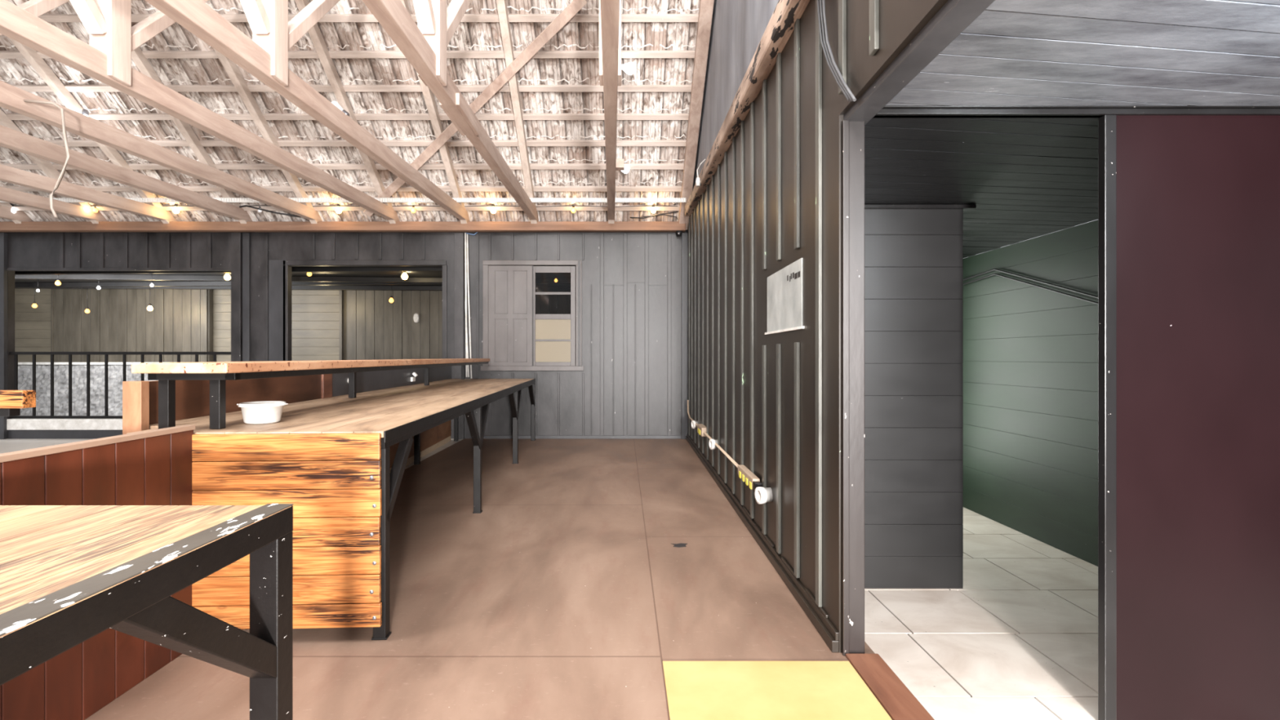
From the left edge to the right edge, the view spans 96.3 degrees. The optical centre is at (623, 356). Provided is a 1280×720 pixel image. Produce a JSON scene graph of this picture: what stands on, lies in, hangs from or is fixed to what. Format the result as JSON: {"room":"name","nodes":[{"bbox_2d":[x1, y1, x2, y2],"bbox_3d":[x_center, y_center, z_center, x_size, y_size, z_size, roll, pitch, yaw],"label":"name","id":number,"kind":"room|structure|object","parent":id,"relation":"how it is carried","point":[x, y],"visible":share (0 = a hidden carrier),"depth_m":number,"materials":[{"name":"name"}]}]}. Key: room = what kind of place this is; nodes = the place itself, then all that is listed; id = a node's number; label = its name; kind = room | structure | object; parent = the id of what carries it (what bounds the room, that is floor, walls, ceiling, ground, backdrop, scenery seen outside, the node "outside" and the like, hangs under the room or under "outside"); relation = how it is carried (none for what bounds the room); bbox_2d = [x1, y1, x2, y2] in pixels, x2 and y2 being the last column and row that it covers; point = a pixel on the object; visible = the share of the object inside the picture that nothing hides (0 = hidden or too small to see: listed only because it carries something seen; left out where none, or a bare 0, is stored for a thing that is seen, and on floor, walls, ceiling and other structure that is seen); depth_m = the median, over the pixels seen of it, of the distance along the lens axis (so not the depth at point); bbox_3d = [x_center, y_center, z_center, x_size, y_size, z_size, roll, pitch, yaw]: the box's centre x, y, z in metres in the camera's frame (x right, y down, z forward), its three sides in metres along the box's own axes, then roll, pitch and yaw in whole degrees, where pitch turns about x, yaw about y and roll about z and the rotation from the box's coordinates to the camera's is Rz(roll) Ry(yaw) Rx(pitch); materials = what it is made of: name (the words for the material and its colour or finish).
{"room":"bar","nodes":[
{"label":"bar","id":0,"kind":"room"},
{"bbox_2d":[6,364,153,439],"bbox_3d":[-13.000,1.650,12.414,10.000,3.000,0.372,0,0,0],"label":"stone wall","id":1,"kind":"structure","parent":0,"point":[24,372],"depth_m":12.25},
{"bbox_2d":[17,362,141,364],"bbox_3d":[-13.542,0.145,12.360,8.916,0.050,0.320,0,0,0],"label":"trim","id":2,"kind":"structure","parent":1,"relation":"on","point":[19,363],"depth_m":12.20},
{"bbox_2d":[14,288,338,362],"bbox_3d":[-12.074,0.375,12.623,11.855,3.750,0.232,0,0,-1],"label":"wall","id":3,"kind":"structure","parent":0,"point":[314,313],"depth_m":12.65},
{"bbox_2d":[14,266,442,290],"bbox_3d":[-8.000,-1.472,10.920,20.000,0.155,4.160,0,0,0],"label":"ceiling","id":4,"kind":"structure","parent":0,"point":[322,277],"depth_m":10.63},
{"bbox_2d":[31,281,37,307],"bbox_3d":[-11.705,-1.229,11.400,0.080,0.523,0.080,0,0,0],"label":"bulb","id":5,"kind":"object","parent":4,"relation":"hanging from","point":[33,305],"visible":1,"depth_m":11.40,"materials":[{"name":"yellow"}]},
{"bbox_2d":[33,281,35,303],"bbox_3d":[-11.705,-1.273,11.400,0.036,0.435,0.036,0,0,0],"label":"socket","id":6,"kind":"object","parent":5,"relation":"attached to","point":[34,302],"depth_m":11.40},
{"bbox_2d":[54,278,61,285],"bbox_3d":[-10.058,-1.377,10.200,0.080,0.225,0.080,0,0,0],"label":"bulb","id":7,"kind":"object","parent":4,"relation":"hanging from","point":[57,282],"visible":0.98,"depth_m":10.18,"materials":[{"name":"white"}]},
{"bbox_2d":[84,306,89,313],"bbox_3d":[-10.845,-1.184,11.600,0.080,0.613,0.080,0,0,0],"label":"bulb","id":8,"kind":"object","parent":4,"relation":"hanging from","point":[87,311],"visible":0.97,"depth_m":11.58,"materials":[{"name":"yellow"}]},
{"bbox_2d":[146,286,153,311],"bbox_3d":[-9.577,-1.206,11.600,0.099,0.569,0.099,0,0,0],"label":"bulb","id":9,"kind":"object","parent":4,"relation":"hanging from","point":[149,308],"visible":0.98,"depth_m":11.59,"materials":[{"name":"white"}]},
{"bbox_2d":[148,286,151,306],"bbox_3d":[-9.577,-1.261,11.600,0.044,0.459,0.044,0,0,0],"label":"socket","id":10,"kind":"object","parent":9,"relation":"attached to","point":[149,304],"depth_m":11.60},
{"bbox_2d":[150,273,154,287],"bbox_3d":[-8.385,-1.365,10.200,0.060,0.251,0.060,0,0,0],"label":"bulb","id":11,"kind":"object","parent":4,"relation":"hanging from","point":[152,285],"visible":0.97,"depth_m":10.19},
{"bbox_2d":[223,273,231,279],"bbox_3d":[-6.631,-1.384,9.600,0.099,0.212,0.099,0,0,0],"label":"bulb","id":12,"kind":"object","parent":4,"relation":"hanging from","point":[227,277],"visible":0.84,"depth_m":9.57,"materials":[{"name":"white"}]},
{"bbox_2d":[389,284,393,302],"bbox_3d":[-4.694,-1.289,11.600,0.089,0.402,0.089,0,0,0],"label":"bulb","id":13,"kind":"object","parent":4,"relation":"hanging from","point":[391,300],"visible":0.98,"depth_m":11.58,"materials":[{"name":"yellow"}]},
{"bbox_2d":[401,271,408,279],"bbox_3d":[-3.738,-1.401,9.800,0.109,0.178,0.109,0,0,0],"label":"bulb","id":14,"kind":"object","parent":4,"relation":"hanging from","point":[404,276],"visible":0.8,"depth_m":9.77,"materials":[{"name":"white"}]},
{"bbox_2d":[50,288,453,439],"bbox_3d":[-5.221,0.375,12.580,14.442,3.750,0.240,0,0,0],"label":"wall","id":15,"kind":"structure","parent":0,"point":[371,327],"depth_m":12.50,"materials":[{"name":"wood"}]},
{"bbox_2d":[413,313,419,322],"bbox_3d":[-4.495,-0.841,12.445,0.110,0.209,0.070,0,0,0],"label":"wall lamp","id":16,"kind":"object","parent":15,"relation":"attached to","point":[415,317],"visible":1,"depth_m":12.42,"materials":[{"name":"white plastic"}]},
{"bbox_2d":[0,221,685,231],"bbox_3d":[-5.535,-1.946,8.595,12.930,0.132,0.130,0,0,0],"label":"beam","id":17,"kind":"structure","parent":0,"point":[5,226],"depth_m":8.53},
{"bbox_2d":[0,202,31,223],"bbox_3d":[-9.085,-3.638,3.840,0.152,3.867,9.687,0,0,1],"label":"roof truss","id":18,"kind":"object","parent":17,"relation":"on","point":[6,212],"visible":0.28,"depth_m":8.39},
{"bbox_2d":[0,108,107,223],"bbox_3d":[-7.935,-3.638,3.840,0.152,3.867,9.687,0,0,1],"label":"roof truss","id":19,"kind":"object","parent":17,"relation":"on","point":[80,210],"visible":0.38,"depth_m":7.77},
{"bbox_2d":[0,36,176,223],"bbox_3d":[-6.927,-3.638,3.840,0.153,3.867,9.689,0,0,1],"label":"roof truss","id":20,"kind":"object","parent":17,"relation":"on","point":[7,174],"visible":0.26,"depth_m":7.05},
{"bbox_2d":[81,109,88,115],"bbox_3d":[-6.572,-2.923,7.006,0.153,0.230,0.153,0,0,0],"label":"lamp","id":21,"kind":"object","parent":20,"relation":"attached to","point":[85,112],"visible":0.31,"depth_m":7.02,"materials":[{"name":"metal"}]},
{"bbox_2d":[0,46,252,223],"bbox_3d":[-5.591,-3.638,3.840,0.151,3.867,9.686,0,0,0],"label":"roof truss","id":22,"kind":"object","parent":17,"relation":"on","point":[11,139],"visible":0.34,"depth_m":6.62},
{"bbox_2d":[239,204,300,217],"bbox_3d":[-5.254,-2.128,8.395,1.014,0.164,0.074,0,0,-2],"label":"loose cable","id":23,"kind":"object","parent":22,"relation":"hanging from","point":[244,205],"visible":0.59,"depth_m":8.38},
{"bbox_2d":[0,0,322,223],"bbox_3d":[-4.651,-3.638,3.840,0.151,3.867,9.686,0,0,0],"label":"roof truss","id":24,"kind":"object","parent":17,"relation":"on","point":[11,97],"visible":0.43,"depth_m":5.69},
{"bbox_2d":[22,99,69,217],"bbox_3d":[-4.426,-1.520,4.400,0.349,0.910,0.020,0,0,0],"label":"loose cable","id":25,"kind":"object","parent":24,"relation":"hanging from","point":[64,135],"visible":1,"depth_m":4.39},
{"bbox_2d":[0,0,399,223],"bbox_3d":[-3.506,-3.638,3.840,0.152,3.867,9.686,0,0,1],"label":"roof truss","id":26,"kind":"object","parent":17,"relation":"on","point":[106,59],"visible":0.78,"depth_m":4.12,"materials":[{"name":"wood"}]},
{"bbox_2d":[331,100,349,115],"bbox_3d":[-3.447,-3.013,6.982,0.208,0.185,0.089,0,0,-23],"label":"lamp","id":27,"kind":"object","parent":26,"relation":"attached to","point":[334,102],"visible":0.58,"depth_m":6.95,"materials":[{"name":"metal"}]},
{"bbox_2d":[145,0,470,223],"bbox_3d":[-2.412,-3.638,3.840,0.151,3.867,9.686,0,0,0],"label":"roof truss","id":28,"kind":"object","parent":17,"relation":"on","point":[265,56],"visible":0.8,"depth_m":4.00,"materials":[{"name":"wood"}]},
{"bbox_2d":[363,0,586,217],"bbox_3d":[-2.085,-2.949,7.240,4.063,1.800,0.106,0,0,34],"label":"brace","id":29,"kind":"object","parent":28,"relation":"attached to","point":[575,6],"visible":0.86,"depth_m":6.80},
{"bbox_2d":[362,0,538,223],"bbox_3d":[-1.304,-3.638,3.840,0.152,3.867,9.685,0,0,0],"label":"roof truss","id":30,"kind":"object","parent":17,"relation":"on","point":[424,45],"visible":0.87,"depth_m":4.20,"materials":[{"name":"wood"}]},
{"bbox_2d":[599,0,624,223],"bbox_3d":[-0.061,-3.638,3.840,0.204,3.867,9.687,0,0,-1],"label":"roof truss","id":31,"kind":"object","parent":17,"relation":"on","point":[610,11],"visible":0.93,"depth_m":3.84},
{"bbox_2d":[0,197,686,202],"bbox_3d":[-4.206,-2.210,8.105,10.188,0.060,0.030,0,0,0],"label":"strip","id":32,"kind":"object","parent":31,"relation":"on","point":[63,199],"visible":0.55,"depth_m":8.09,"materials":[{"name":"white wood"}]},
{"bbox_2d":[621,164,629,173],"bbox_3d":[-0.029,-2.535,7.705,0.231,0.149,0.119,0,0,0],"label":"lamp","id":33,"kind":"object","parent":31,"relation":"attached to","point":[626,171],"visible":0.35,"depth_m":7.66,"materials":[{"name":"metal"}]},
{"bbox_2d":[621,62,634,75],"bbox_3d":[0.013,-3.317,6.600,0.233,0.138,0.129,0,0,0],"label":"lamp","id":34,"kind":"object","parent":31,"relation":"attached to","point":[628,68],"visible":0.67,"depth_m":6.56,"materials":[{"name":"metal"}]},
{"bbox_2d":[675,230,682,235],"bbox_3d":[0.840,-1.853,8.600,0.099,0.095,0.099,0,0,0],"label":"security camera","id":35,"kind":"object","parent":17,"relation":"attached to","point":[679,233],"visible":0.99,"depth_m":8.57,"materials":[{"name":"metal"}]},
{"bbox_2d":[678,0,714,230],"bbox_3d":[0.900,-3.720,6.330,0.140,3.624,4.722,0,0,0],"label":"rafter","id":36,"kind":"object","parent":17,"relation":"on","point":[706,6],"visible":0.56,"depth_m":7.00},
{"bbox_2d":[630,211,678,219],"bbox_3d":[0.453,-2.075,8.423,0.707,0.084,0.161,0,0,0],"label":"loose cable","id":37,"kind":"object","parent":36,"relation":"attached to","point":[661,214],"visible":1,"depth_m":8.42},
{"bbox_2d":[0,230,687,438],"bbox_3d":[-7.490,-0.390,8.780,17.020,3.280,0.120,0,0,0],"label":"wall","id":38,"kind":"structure","parent":0,"point":[629,383],"depth_m":8.74,"materials":[{"name":"black paint"}]},
{"bbox_2d":[0,232,7,439],"bbox_3d":[-9.490,-0.315,8.709,0.220,3.130,0.058,0,0,0],"label":"trim","id":39,"kind":"structure","parent":38,"relation":"attached to","point":[3,236],"depth_m":8.68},
{"bbox_2d":[6,418,122,439],"bbox_3d":[-7.653,1.150,8.770,3.455,0.400,0.100,0,0,0],"label":"trim","id":40,"kind":"structure","parent":38,"relation":"attached to","point":[18,428],"depth_m":8.72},
{"bbox_2d":[8,351,231,418],"bbox_3d":[-7.653,0.435,8.770,3.455,1.020,0.040,0,0,0],"label":"railing","id":41,"kind":"object","parent":40,"relation":"on","point":[15,354],"visible":0.71,"depth_m":8.76,"materials":[{"name":"black metal"}]},
{"bbox_2d":[6,267,231,271],"bbox_3d":[-7.653,-1.331,8.730,3.455,0.041,0.020,0,0,0],"label":"trim","id":42,"kind":"structure","parent":38,"relation":"attached to","point":[7,268],"depth_m":8.72,"materials":[{"name":"black paint"}]},
{"bbox_2d":[231,232,242,361],"bbox_3d":[-5.864,-0.315,8.704,0.142,3.130,0.069,0,0,0],"label":"trim","id":43,"kind":"structure","parent":38,"relation":"attached to","point":[236,237],"depth_m":8.67,"materials":[{"name":"black paint"}]},
{"bbox_2d":[242,232,285,361],"bbox_3d":[-5.457,-0.315,8.720,0.650,3.130,0.039,0,0,0],"label":"trim","id":44,"kind":"structure","parent":38,"relation":"attached to","point":[276,293],"depth_m":8.71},
{"bbox_2d":[283,260,447,360],"bbox_3d":[-3.928,-0.632,8.720,2.490,1.663,0.040,0,0,0],"label":"trim","id":45,"kind":"structure","parent":38,"relation":"attached to","point":[443,263],"depth_m":8.71,"materials":[{"name":"black paint"}]},
{"bbox_2d":[453,232,464,439],"bbox_3d":[-2.490,-0.315,8.704,0.142,3.130,0.069,0,0,0],"label":"trim","id":46,"kind":"structure","parent":38,"relation":"attached to","point":[459,237],"depth_m":8.67,"materials":[{"name":"black paint"}]},
{"bbox_2d":[464,232,467,377],"bbox_3d":[-2.388,-0.785,8.705,0.046,2.190,0.026,0,0,0],"label":"wire","id":47,"kind":"object","parent":38,"relation":"attached to","point":[465,261],"visible":1,"depth_m":8.70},
{"bbox_2d":[466,330,469,377],"bbox_3d":[-2.371,-0.429,8.705,0.067,1.480,0.020,0,0,0],"label":"wire","id":48,"kind":"object","parent":38,"relation":"attached to","point":[467,331],"visible":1,"depth_m":8.70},
{"bbox_2d":[466,234,471,378],"bbox_3d":[-2.337,-0.765,8.705,0.083,2.191,0.022,0,0,0],"label":"wire","id":49,"kind":"object","parent":38,"relation":"attached to","point":[467,234],"visible":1,"depth_m":8.70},
{"bbox_2d":[480,260,583,370],"bbox_3d":[-1.382,-0.625,8.727,1.565,1.677,0.095,0,0,0],"label":"window","id":50,"kind":"structure","parent":38,"relation":"in","point":[507,291],"depth_m":8.71,"materials":[{"name":"paint"}]},
{"bbox_2d":[488,266,532,365],"bbox_3d":[-1.718,-0.620,8.725,0.671,1.524,0.026,0,0,0],"label":"shutter","id":51,"kind":"object","parent":50,"relation":"attached to","point":[509,287],"depth_m":8.71,"materials":[{"name":"paint"}]},
{"bbox_2d":[483,435,681,439],"bbox_3d":[-0.632,1.225,8.726,3.105,0.050,0.027,0,0,0],"label":"baseboard","id":52,"kind":"structure","parent":38,"relation":"attached to","point":[486,437],"depth_m":8.71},
{"bbox_2d":[681,232,688,439],"bbox_3d":[0.945,-0.315,8.710,0.122,3.130,0.059,0,0,0],"label":"trim","id":53,"kind":"structure","parent":38,"relation":"attached to","point":[685,235],"depth_m":8.68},
{"bbox_2d":[0,0,714,221],"bbox_3d":[-5.506,-3.768,6.419,12.989,3.610,4.745,0,0,0],"label":"ceiling","id":54,"kind":"structure","parent":0,"point":[12,71],"depth_m":7.26,"materials":[{"name":"wood"}]},
{"bbox_2d":[0,185,681,191],"bbox_3d":[-5.535,-2.399,8.185,12.930,0.076,0.091,0,0,0],"label":"batten","id":55,"kind":"object","parent":54,"relation":"attached to","point":[100,188],"visible":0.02,"depth_m":8.16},
{"bbox_2d":[0,163,684,169],"bbox_3d":[-5.535,-2.617,7.892,12.930,0.076,0.086,0,0,0],"label":"batten","id":56,"kind":"object","parent":54,"relation":"attached to","point":[19,166],"visible":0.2,"depth_m":7.87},
{"bbox_2d":[13,204,679,210],"bbox_3d":[-5.535,-2.194,8.455,12.930,0.076,0.091,0,0,0],"label":"batten","id":57,"kind":"object","parent":54,"relation":"attached to","point":[624,207],"visible":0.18,"depth_m":8.44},
{"bbox_2d":[92,206,97,213],"bbox_3d":[-7.754,-2.159,8.420,0.060,0.090,0.060,0,0,0],"label":"string light","id":58,"kind":"object","parent":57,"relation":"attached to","point":[95,210],"visible":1,"depth_m":8.40,"materials":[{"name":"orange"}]},
{"bbox_2d":[13,204,677,207],"bbox_3d":[-4.400,-2.209,8.420,10.400,0.029,0.010,0,0,0],"label":"cable","id":59,"kind":"object","parent":57,"relation":"attached to","point":[13,205],"visible":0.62,"depth_m":8.42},
{"bbox_2d":[10,204,16,213],"bbox_3d":[-8.978,-2.167,8.420,0.090,0.135,0.090,0,0,0],"label":"string light","id":60,"kind":"object","parent":59,"relation":"hanging from","point":[13,210],"visible":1,"depth_m":8.41,"materials":[{"name":"white"}]},
{"bbox_2d":[172,204,179,213],"bbox_3d":[-6.570,-2.167,8.420,0.090,0.135,0.090,0,0,0],"label":"string light","id":61,"kind":"object","parent":59,"relation":"hanging from","point":[175,210],"visible":1,"depth_m":8.40,"materials":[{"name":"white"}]},
{"bbox_2d":[335,204,342,213],"bbox_3d":[-4.181,-2.167,8.420,0.090,0.135,0.090,0,0,0],"label":"string light","id":62,"kind":"object","parent":59,"relation":"hanging from","point":[338,210],"visible":1,"depth_m":8.40,"materials":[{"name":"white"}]},
{"bbox_2d":[410,205,415,213],"bbox_3d":[-3.084,-2.162,8.420,0.072,0.108,0.072,0,0,0],"label":"string light","id":63,"kind":"object","parent":59,"relation":"hanging from","point":[412,210],"visible":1,"depth_m":8.40,"materials":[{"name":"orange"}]},
{"bbox_2d":[490,204,496,213],"bbox_3d":[-1.909,-2.167,8.420,0.090,0.135,0.090,0,0,0],"label":"string light","id":64,"kind":"object","parent":59,"relation":"hanging from","point":[493,210],"visible":1,"depth_m":8.39,"materials":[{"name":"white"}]},
{"bbox_2d":[570,205,575,213],"bbox_3d":[-0.734,-2.162,8.420,0.072,0.108,0.072,0,0,0],"label":"string light","id":65,"kind":"object","parent":59,"relation":"hanging from","point":[573,210],"visible":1,"depth_m":8.40,"materials":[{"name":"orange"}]},
{"bbox_2d":[650,204,656,213],"bbox_3d":[0.441,-2.164,8.420,0.080,0.120,0.080,0,0,0],"label":"string light","id":66,"kind":"object","parent":59,"relation":"hanging from","point":[653,210],"visible":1,"depth_m":8.40,"materials":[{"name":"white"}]},
{"bbox_2d":[0,50,694,58],"bbox_3d":[-5.535,-3.527,6.692,12.930,0.076,0.089,0,0,0],"label":"batten","id":67,"kind":"object","parent":54,"relation":"attached to","point":[3,54],"visible":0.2,"depth_m":6.67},
{"bbox_2d":[5,113,688,119],"bbox_3d":[-5.535,-3.060,7.311,12.930,0.076,0.083,0,0,0],"label":"batten","id":68,"kind":"object","parent":54,"relation":"attached to","point":[11,116],"visible":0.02,"depth_m":7.29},
{"bbox_2d":[9,84,691,92],"bbox_3d":[-5.535,-3.286,7.017,12.930,0.076,0.088,0,0,0],"label":"batten","id":69,"kind":"object","parent":54,"relation":"attached to","point":[31,87],"visible":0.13,"depth_m":7.00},
{"bbox_2d":[46,139,686,146],"bbox_3d":[-5.535,-2.832,7.606,12.930,0.076,0.089,0,0,0],"label":"batten","id":70,"kind":"object","parent":54,"relation":"attached to","point":[60,142],"visible":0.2,"depth_m":7.58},
{"bbox_2d":[38,13,698,22],"bbox_3d":[-5.535,-3.767,6.378,12.930,0.076,0.084,0,0,0],"label":"batten","id":71,"kind":"object","parent":54,"relation":"attached to","point":[46,17],"visible":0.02,"depth_m":6.35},
{"bbox_2d":[0,438,892,719],"bbox_3d":[-7.470,1.310,0.870,17.060,0.120,15.740,0,0,0],"label":"floor","id":72,"kind":"structure","parent":0,"point":[567,597],"depth_m":2.89,"materials":[{"name":"brown concrete"}]},
{"bbox_2d":[0,390,35,416],"bbox_3d":[-2.700,0.688,2.125,1.000,1.125,0.050,0,0,0],"label":"table","id":73,"kind":"object","parent":72,"relation":"on","point":[11,402],"visible":1,"depth_m":2.10,"materials":[{"name":"brown wood"}]},
{"bbox_2d":[0,425,195,719],"bbox_3d":[-1.872,0.772,0.692,0.048,0.955,3.572,0,0,0],"label":"wall","id":74,"kind":"structure","parent":72,"relation":"on","point":[153,467],"depth_m":2.01,"materials":[{"name":"wood"}]},
{"bbox_2d":[0,503,293,719],"bbox_3d":[-1.261,0.789,0.405,1.050,0.922,1.750,0,0,0],"label":"bar table","id":75,"kind":"object","parent":72,"relation":"on","point":[69,575],"visible":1,"depth_m":1.01,"materials":[{"name":"brown wood"}]},
{"bbox_2d":[122,365,535,639],"bbox_3d":[-1.821,0.682,5.516,1.286,1.135,6.106,0,0,-3],"label":"bar table","id":76,"kind":"object","parent":72,"relation":"on","point":[340,460],"visible":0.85,"depth_m":2.50,"materials":[{"name":"brown wood"}]},
{"bbox_2d":[236,400,288,424],"bbox_3d":[-1.800,0.279,2.860,0.201,0.101,0.201,0,0,40],"label":"plastic tub","id":77,"kind":"object","parent":76,"relation":"on","point":[262,411],"visible":1,"depth_m":2.79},
{"bbox_2d":[131,358,489,429],"bbox_3d":[-2.043,0.178,5.484,0.400,0.302,6.050,0,0,-3],"label":"shelf","id":78,"kind":"object","parent":76,"relation":"on","point":[166,374],"visible":0.94,"depth_m":2.63,"materials":[{"name":"brown wood"}]},
{"bbox_2d":[410,372,417,381],"bbox_3d":[-2.443,0.237,6.712,0.062,0.106,0.100,0,0,-3],"label":"outlet","id":79,"kind":"object","parent":76,"relation":"attached to","point":[412,379],"visible":1,"depth_m":6.69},
{"bbox_2d":[671,542,687,547],"bbox_3d":[0.373,1.249,3.797,0.115,0.001,0.085,0,0,0],"label":"floor drain","id":80,"kind":"object","parent":72,"relation":"on","point":[681,544],"depth_m":3.80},
{"bbox_2d":[662,661,892,719],"bbox_3d":[0.541,1.247,1.623,0.762,0.006,1.445,0,0,0],"label":"floor mat","id":81,"kind":"object","parent":72,"relation":"on","point":[695,690],"visible":1,"depth_m":2.13,"materials":[{"name":"fabric"}]},
{"bbox_2d":[845,653,934,719],"bbox_3d":[0.994,1.243,0.595,0.137,0.014,3.590,0,0,0],"label":"board","id":82,"kind":"object","parent":72,"relation":"on","point":[899,702],"visible":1,"depth_m":2.13,"materials":[{"name":"brown wood"}]},
{"bbox_2d":[692,0,778,189],"bbox_3d":[1.030,-3.748,5.950,0.060,3.724,5.900,0,0,0],"label":"wall","id":83,"kind":"structure","parent":0,"point":[738,27],"depth_m":5.53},
{"bbox_2d":[687,0,947,653],"bbox_3d":[0.974,-0.443,4.520,0.117,3.387,8.442,0,0,1],"label":"wall","id":84,"kind":"structure","parent":0,"point":[772,402],"depth_m":3.15,"materials":[{"name":"metal"}]},
{"bbox_2d":[690,420,697,428],"bbox_3d":[0.920,0.865,7.306,0.085,0.102,0.102,0,0,-14],"label":"pipe fitting","id":85,"kind":"object","parent":84,"relation":"attached to","point":[693,423],"visible":0.82,"depth_m":7.27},
{"bbox_2d":[697,423,706,436],"bbox_3d":[0.917,0.855,6.675,0.075,0.100,0.400,0,0,0],"label":"box","id":86,"kind":"object","parent":84,"relation":"attached to","point":[701,428],"visible":0.88,"depth_m":6.55,"materials":[{"name":"plastic"}]},
{"bbox_2d":[687,400,738,467],"bbox_3d":[0.914,0.747,6.306,0.024,0.240,4.012,0,0,1],"label":"conduit","id":87,"kind":"object","parent":84,"relation":"attached to","point":[717,446],"visible":0.85,"depth_m":5.38,"materials":[{"name":"plastic"}]},
{"bbox_2d":[708,439,717,449],"bbox_3d":[0.903,0.865,5.670,0.085,0.102,0.102,0,0,-14],"label":"pipe fitting","id":88,"kind":"object","parent":84,"relation":"attached to","point":[712,445],"visible":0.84,"depth_m":5.64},
{"bbox_2d":[684,0,809,215],"bbox_3d":[0.901,-1.914,4.700,0.120,0.491,7.006,0,0,1],"label":"beam","id":89,"kind":"structure","parent":84,"relation":"attached to","point":[780,26],"depth_m":3.79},
{"bbox_2d":[695,159,706,186],"bbox_3d":[0.837,-1.993,6.200,0.110,0.294,0.052,0,0,0],"label":"plug","id":90,"kind":"object","parent":89,"relation":"hanging from","point":[697,180],"visible":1,"depth_m":6.19,"materials":[{"name":"white plastic"}]},
{"bbox_2d":[737,464,762,492],"bbox_3d":[0.879,0.850,4.020,0.056,0.080,0.560,0,0,0],"label":"strip","id":91,"kind":"object","parent":84,"relation":"attached to","point":[750,479],"visible":0.91,"depth_m":3.94,"materials":[{"name":"plastic"}]},
{"bbox_2d":[685,433,839,652],"bbox_3d":[0.928,1.200,5.580,0.030,0.100,6.321,0,0,1],"label":"baseboard","id":92,"kind":"structure","parent":84,"relation":"attached to","point":[817,615],"depth_m":3.23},
{"bbox_2d":[754,486,772,503],"bbox_3d":[0.882,0.865,3.581,0.085,0.102,0.102,0,0,-14],"label":"pipe fitting","id":93,"kind":"object","parent":84,"relation":"attached to","point":[762,495],"visible":0.98,"depth_m":3.55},
{"bbox_2d":[764,257,804,334],"bbox_3d":[0.914,-0.324,3.300,0.012,0.363,0.800,0,0,1],"label":"plate","id":94,"kind":"object","parent":84,"relation":"attached to","point":[784,286],"visible":1,"depth_m":3.22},
{"bbox_2d":[817,0,850,101],"bbox_3d":[0.881,-1.354,2.420,0.012,0.721,0.390,0,0,1],"label":"cable","id":95,"kind":"object","parent":84,"relation":"attached to","point":[818,1],"visible":0.81,"depth_m":2.50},
{"bbox_2d":[819,0,853,101],"bbox_3d":[0.880,-1.336,2.389,0.012,0.709,0.380,0,0,1],"label":"cable","id":96,"kind":"object","parent":84,"relation":"attached to","point":[820,1],"visible":0.88,"depth_m":2.47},
{"bbox_2d":[822,0,856,101],"bbox_3d":[0.880,-1.319,2.358,0.012,0.697,0.370,0,0,1],"label":"cable","id":97,"kind":"object","parent":84,"relation":"attached to","point":[834,64],"visible":1,"depth_m":2.41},
{"bbox_2d":[842,120,864,655],"bbox_3d":[0.965,0.130,2.446,0.095,2.240,0.108,0,0,0],"label":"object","id":98,"kind":"structure","parent":84,"relation":"attached to","point":[853,132],"depth_m":2.40,"materials":[{"name":"metal"}]},
{"bbox_2d":[843,0,995,124],"bbox_3d":[0.980,-1.022,1.370,0.100,0.075,2.140,0,0,0],"label":"beam","id":99,"kind":"structure","parent":84,"relation":"attached to","point":[954,16],"depth_m":1.88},
{"bbox_2d":[864,208,963,588],"bbox_3d":[1.635,0.269,3.880,1.270,2.562,0.100,0,0,0],"label":"wall","id":100,"kind":"structure","parent":0,"point":[913,258],"depth_m":3.83,"materials":[{"name":"black wood"}]},
{"bbox_2d":[864,204,976,208],"bbox_3d":[1.670,-0.998,3.817,1.340,0.025,0.035,0,0,0],"label":"trim","id":101,"kind":"structure","parent":100,"relation":"on","point":[866,206],"depth_m":3.80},
{"bbox_2d":[864,506,1097,719],"bbox_3d":[2.830,1.610,4.095,3.540,0.120,8.989,0,0,0],"label":"floor","id":102,"kind":"structure","parent":0,"point":[1019,641],"depth_m":3.20,"materials":[{"name":"tile"}]},
{"bbox_2d":[864,118,1097,257],"bbox_3d":[2.250,-1.032,5.320,2.500,0.043,5.760,0,0,0],"label":"ceiling","id":103,"kind":"structure","parent":0,"point":[1026,179],"depth_m":3.12,"materials":[{"name":"black wood"}]},
{"bbox_2d":[961,219,1097,566],"bbox_3d":[3.550,0.269,5.370,0.100,2.562,5.660,0,0,0],"label":"wall","id":104,"kind":"structure","parent":0,"point":[1030,395],"depth_m":4.85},
{"bbox_2d":[963,268,1097,298],"bbox_3d":[3.470,-0.507,4.449,0.018,0.630,2.902,0,0,0],"label":"cable","id":105,"kind":"object","parent":104,"relation":"attached to","point":[993,269],"visible":0.49,"depth_m":4.81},
{"bbox_2d":[963,273,1097,304],"bbox_3d":[3.470,-0.463,4.449,0.018,0.630,2.902,0,0,0],"label":"cable","id":106,"kind":"object","parent":104,"relation":"attached to","point":[993,274],"visible":0.49,"depth_m":4.80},
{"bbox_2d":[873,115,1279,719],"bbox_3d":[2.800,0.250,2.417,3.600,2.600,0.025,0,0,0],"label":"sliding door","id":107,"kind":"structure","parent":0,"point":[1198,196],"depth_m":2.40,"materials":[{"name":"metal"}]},
{"bbox_2d":[872,105,1279,118],"bbox_3d":[2.815,-1.036,2.408,3.570,0.048,0.065,0,0,0],"label":"trim","id":108,"kind":"structure","parent":107,"relation":"attached to","point":[902,110],"depth_m":2.39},
{"bbox_2d":[1097,115,1116,719],"bbox_3d":[2.037,0.269,2.413,0.050,2.562,0.037,0,0,0],"label":"trim","id":109,"kind":"structure","parent":107,"relation":"attached to","point":[1107,124],"depth_m":2.40,"materials":[{"name":"metal"}]},
{"bbox_2d":[885,0,1279,106],"bbox_3d":[2.815,-1.060,0.887,3.570,0.043,2.975,0,0,0],"label":"ceiling","id":110,"kind":"structure","parent":0,"point":[1015,52],"depth_m":1.98,"materials":[{"name":"black wood"}]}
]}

